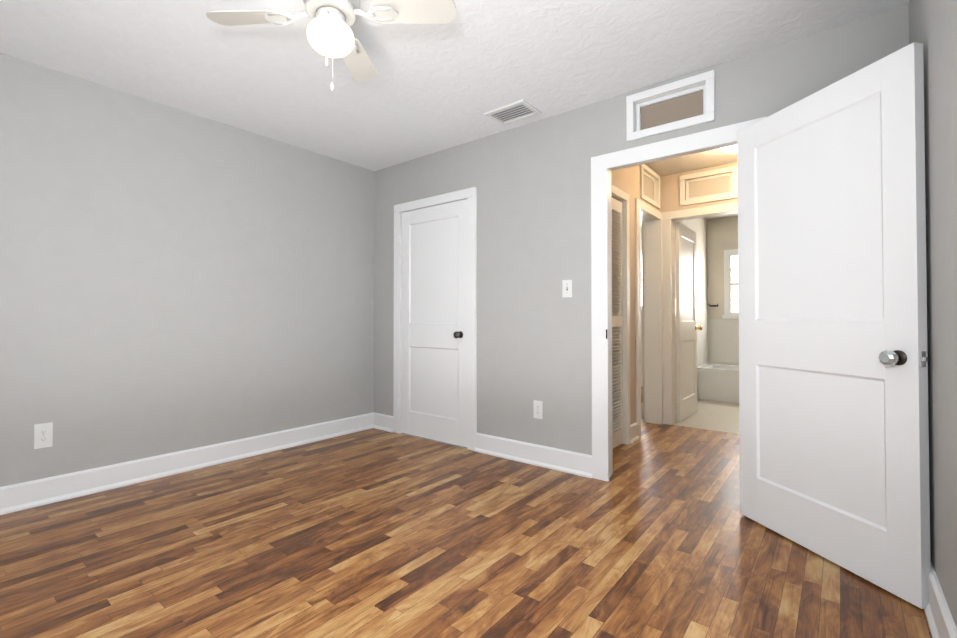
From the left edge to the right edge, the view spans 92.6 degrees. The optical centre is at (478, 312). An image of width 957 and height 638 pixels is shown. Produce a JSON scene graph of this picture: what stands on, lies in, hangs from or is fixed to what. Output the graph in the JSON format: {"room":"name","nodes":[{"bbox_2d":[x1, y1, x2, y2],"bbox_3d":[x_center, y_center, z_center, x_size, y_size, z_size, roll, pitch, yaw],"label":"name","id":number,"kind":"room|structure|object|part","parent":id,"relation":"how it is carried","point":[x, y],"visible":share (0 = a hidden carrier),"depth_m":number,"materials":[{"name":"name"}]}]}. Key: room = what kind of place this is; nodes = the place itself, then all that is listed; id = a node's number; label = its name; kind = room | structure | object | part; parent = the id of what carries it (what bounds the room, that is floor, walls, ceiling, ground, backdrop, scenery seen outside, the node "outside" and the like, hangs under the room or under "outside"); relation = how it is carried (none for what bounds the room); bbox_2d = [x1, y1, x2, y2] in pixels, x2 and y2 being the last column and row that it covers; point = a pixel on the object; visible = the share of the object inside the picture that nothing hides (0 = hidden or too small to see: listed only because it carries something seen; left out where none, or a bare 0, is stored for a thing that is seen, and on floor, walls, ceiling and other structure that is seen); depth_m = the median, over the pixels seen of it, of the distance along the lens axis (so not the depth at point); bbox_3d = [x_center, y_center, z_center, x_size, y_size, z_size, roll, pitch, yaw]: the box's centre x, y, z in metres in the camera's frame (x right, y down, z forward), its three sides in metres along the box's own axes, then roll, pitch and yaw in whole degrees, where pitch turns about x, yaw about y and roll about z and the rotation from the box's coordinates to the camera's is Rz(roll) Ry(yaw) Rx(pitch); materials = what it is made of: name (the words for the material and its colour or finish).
{"room":"empty bedroom","nodes":[
{"label":"empty bedroom","id":0,"kind":"room"},
{"bbox_2d":[0,53,373,486],"bbox_3d":[-2.235,-0.152,2.901,0.130,2.440,3.830,-1,-1,38],"label":"wall","id":1,"kind":"structure","parent":0,"point":[172,279],"depth_m":3.00,"materials":[{"name":"grey paint"}]},
{"bbox_2d":[34,422,52,448],"bbox_3d":[-2.420,0.685,2.545,0.007,0.135,0.075,-1,-1,38],"label":"outlet","id":2,"kind":"object","parent":1,"relation":"attached to","point":[43,435],"visible":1,"depth_m":2.54,"materials":[{"name":"white plastic"}]},
{"bbox_2d":[0,412,379,514],"bbox_3d":[-2.123,0.998,2.898,0.030,0.140,3.670,-1,-1,38],"label":"baseboard","id":3,"kind":"structure","parent":1,"relation":"attached to","point":[58,488],"depth_m":2.98,"materials":[{"name":"white wood"}]},
{"bbox_2d":[0,0,909,226],"bbox_3d":[0.678,-1.413,3.483,4.000,0.100,8.330,-1,-1,38],"label":"ceiling","id":4,"kind":"structure","parent":0,"point":[430,89],"depth_m":2.47,"materials":[{"name":"white paint"}]},
{"bbox_2d":[206,0,455,90],"bbox_3d":[-0.616,-1.130,1.908,0.790,0.512,0.790,1,-1,-42],"label":"ceiling fan","id":5,"kind":"object","parent":4,"relation":"hanging from","point":[329,33],"visible":1,"depth_m":1.89,"materials":[{"name":"white metal"}]},
{"bbox_3d":[-0.616,-1.142,1.908,0.192,0.127,0.192,-1,-1,38],"label":"globe","id":6,"kind":"part","parent":5,"relation":"part of"},
{"bbox_2d":[484,99,540,125],"bbox_3d":[0.234,-1.361,3.126,0.315,0.014,0.230,-1,-1,38],"label":"ceiling vent","id":7,"kind":"object","parent":4,"relation":"in","point":[519,110],"visible":1,"depth_m":3.12,"materials":[{"name":"white metal"}]},
{"bbox_2d":[720,145,736,153],"bbox_3d":[2.065,-1.317,3.615,0.280,0.090,0.280,-1,-1,38],"label":"hall ceiling light","id":8,"kind":"object","parent":4,"relation":"attached to","point":[731,149],"visible":0.25,"depth_m":3.62,"materials":[{"name":"beige"}]},
{"bbox_2d":[0,386,931,637],"bbox_3d":[0.638,1.115,3.396,4.000,0.080,8.200,-1,-1,38],"label":"floor","id":9,"kind":"structure","parent":0,"point":[372,533],"depth_m":1.99,"materials":[{"name":"brown wood"}]},
{"bbox_2d":[612,165,660,424],"bbox_3d":[1.080,-0.136,3.989,0.480,2.440,1.730,-1,-1,38],"label":"wall","id":10,"kind":"structure","parent":0,"point":[626,180],"depth_m":3.89,"materials":[{"name":"beige paint"}]},
{"bbox_2d":[612,198,622,447],"bbox_3d":[1.005,0.079,3.535,0.054,1.973,0.582,-1,-1,38],"label":"door","id":11,"kind":"structure","parent":10,"relation":"in","point":[617,287],"depth_m":3.70,"materials":[{"name":"beige wood"}]},
{"bbox_2d":[630,422,638,443],"bbox_3d":[1.746,1.006,3.445,1.220,0.140,1.730,-1,-1,38],"label":"baseboard","id":12,"kind":"structure","parent":10,"relation":"attached to","point":[634,436],"depth_m":3.84,"materials":[{"name":"beige wood"}]},
{"bbox_2d":[374,5,908,454],"bbox_3d":[0.511,-0.147,3.253,4.000,2.440,0.130,-1,-1,38],"label":"wall","id":13,"kind":"structure","parent":0,"point":[531,182],"depth_m":3.21,"materials":[{"name":"grey paint"}]},
{"bbox_2d":[401,199,466,446],"bbox_3d":[-0.379,0.085,3.887,0.777,1.975,0.169,-1,-1,38],"label":"closet door","id":14,"kind":"structure","parent":13,"relation":"in","point":[434,332],"depth_m":3.86,"materials":[{"name":"white paint"}]},
{"bbox_2d":[393,187,476,450],"bbox_3d":[-0.369,0.050,3.899,0.955,2.065,0.095,-1,-1,38],"label":"trim","id":15,"kind":"structure","parent":13,"relation":"attached to","point":[469,195],"depth_m":3.62,"materials":[{"name":"white wood"}]},
{"bbox_2d":[398,236,399,408],"bbox_3d":[-0.714,0.085,4.103,0.012,1.550,0.011,-1,-1,38],"label":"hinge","id":16,"kind":"structure","parent":15,"relation":"attached to","point":[398,245],"depth_m":4.11,"materials":[{"name":"white metal"}]},
{"bbox_2d":[475,433,591,477],"bbox_3d":[0.357,1.003,3.257,0.965,0.140,0.030,-1,-1,38],"label":"baseboard","id":17,"kind":"structure","parent":13,"relation":"attached to","point":[580,464],"depth_m":3.21,"materials":[{"name":"white wood"}]},
{"bbox_2d":[533,400,542,418],"bbox_3d":[0.419,0.686,3.226,0.072,0.125,0.007,-1,-1,38],"label":"outlet","id":18,"kind":"object","parent":13,"relation":"attached to","point":[538,409],"visible":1,"depth_m":3.22,"materials":[{"name":"white plastic"}]},
{"bbox_2d":[562,280,571,297],"bbox_3d":[0.597,-0.161,3.091,0.072,0.118,0.018,-1,-1,38],"label":"switch plate","id":19,"kind":"object","parent":13,"relation":"attached to","point":[566,288],"visible":1,"depth_m":3.09,"materials":[{"name":"white plastic"}]},
{"bbox_2d":[626,70,714,141],"bbox_3d":[1.157,-1.204,2.744,0.495,0.280,0.150,-1,-1,38],"label":"transom window","id":20,"kind":"structure","parent":13,"relation":"attached to","point":[681,104],"depth_m":2.71,"materials":[{"name":"white wood"}]},
{"bbox_2d":[591,116,766,481],"bbox_3d":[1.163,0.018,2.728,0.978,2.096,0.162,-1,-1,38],"label":"door frame","id":21,"kind":"structure","parent":13,"relation":"attached to","point":[659,332],"depth_m":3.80,"materials":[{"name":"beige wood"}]},
{"bbox_2d":[737,42,930,608],"bbox_3d":[1.485,0.043,2.012,0.178,2.005,0.825,0,-1,-13],"label":"bedroom door","id":22,"kind":"structure","parent":13,"relation":"in","point":[833,389],"depth_m":1.88,"materials":[{"name":"white paint"}]},
{"bbox_2d":[640,227,642,375],"bbox_3d":[2.439,-0.092,7.134,1.810,2.440,0.130,-1,-1,38],"label":"wall","id":23,"kind":"structure","parent":0,"point":[641,310],"depth_m":7.00,"materials":[{"name":"white paint"}]},
{"bbox_2d":[640,250,641,309],"bbox_3d":[2.478,-0.494,6.987,0.960,0.920,0.059,-1,-1,38],"label":"window","id":24,"kind":"structure","parent":23,"relation":"in","point":[641,275],"depth_m":6.99,"materials":[{"name":"white"}]},
{"bbox_2d":[642,218,706,418],"bbox_3d":[2.471,-0.113,5.610,0.130,2.440,2.340,-1,-1,38],"label":"wall","id":25,"kind":"structure","parent":0,"point":[698,226],"depth_m":6.11,"materials":[{"name":"white paint"}]},
{"bbox_2d":[641,403,642,417],"bbox_3d":[2.390,1.027,5.620,0.030,0.160,2.280,-1,-1,38],"label":"baseboard","id":26,"kind":"structure","parent":25,"relation":"attached to","point":[641,403],"depth_m":4.72,"materials":[{"name":"white wood"}]},
{"bbox_2d":[675,299,708,366],"bbox_3d":[2.525,0.481,5.559,0.008,1.250,2.340,-1,-1,38],"label":"tile wainscot","id":27,"kind":"structure","parent":25,"relation":"attached to","point":[702,308],"depth_m":6.20,"materials":[{"name":"white tile"}]},
{"bbox_2d":[641,399,739,433],"bbox_3d":[3.135,1.139,5.086,1.800,0.080,2.570,-1,-1,38],"label":"floor","id":28,"kind":"structure","parent":0,"point":[722,416],"depth_m":4.76,"materials":[{"name":"beige tile"}]},
{"bbox_2d":[697,363,738,402],"bbox_3d":[3.617,0.908,5.698,1.516,0.400,0.734,-1,-1,38],"label":"bathtub","id":29,"kind":"object","parent":28,"relation":"on","point":[717,382],"visible":0.21,"depth_m":5.74,"materials":[{"name":"white ceramic"}]},
{"bbox_2d":[660,162,737,212],"bbox_3d":[2.404,-0.135,4.108,1.710,2.440,0.100,-1,-1,38],"label":"wall","id":30,"kind":"structure","parent":0,"point":[670,192],"depth_m":4.44,"materials":[{"name":"beige paint"}]},
{"bbox_2d":[675,222,701,421],"bbox_3d":[2.200,0.096,4.821,0.169,1.980,0.714,-1,-1,38],"label":"bathroom door","id":31,"kind":"structure","parent":30,"relation":"in","point":[686,325],"depth_m":4.75,"materials":[{"name":"beige wood"}]},
{"bbox_2d":[707,216,737,364],"bbox_3d":[3.892,-0.107,6.061,1.800,2.440,0.130,-1,-1,38],"label":"wall","id":32,"kind":"structure","parent":0,"point":[722,234],"depth_m":6.41,"materials":[{"name":"beige paint"}]},
{"bbox_2d":[709,319,738,364],"bbox_3d":[3.861,0.287,5.992,1.510,0.850,0.008,-1,-1,38],"label":"tile wainscot","id":33,"kind":"structure","parent":32,"relation":"attached to","point":[717,341],"depth_m":6.34,"materials":[{"name":"beige tile"}]},
{"bbox_2d":[722,249,738,318],"bbox_3d":[3.739,-0.392,6.064,0.900,0.950,0.059,-1,-1,38],"label":"bathroom window","id":34,"kind":"structure","parent":32,"relation":"in","point":[731,306],"depth_m":6.28,"materials":[{"name":"white glass"}]},
{"bbox_2d":[909,0,956,627],"bbox_3d":[0.800,-0.186,0.500,0.130,2.440,3.830,-1,-1,38],"label":"wall","id":35,"kind":"structure","parent":0,"point":[933,27],"depth_m":1.45,"materials":[{"name":"grey paint"}]},
{"bbox_2d":[924,559,956,637],"bbox_3d":[0.787,0.966,0.596,0.030,0.140,3.670,-1,-1,38],"label":"baseboard","id":36,"kind":"structure","parent":35,"relation":"attached to","point":[941,623],"depth_m":1.47,"materials":[{"name":"white wood"}]}
]}

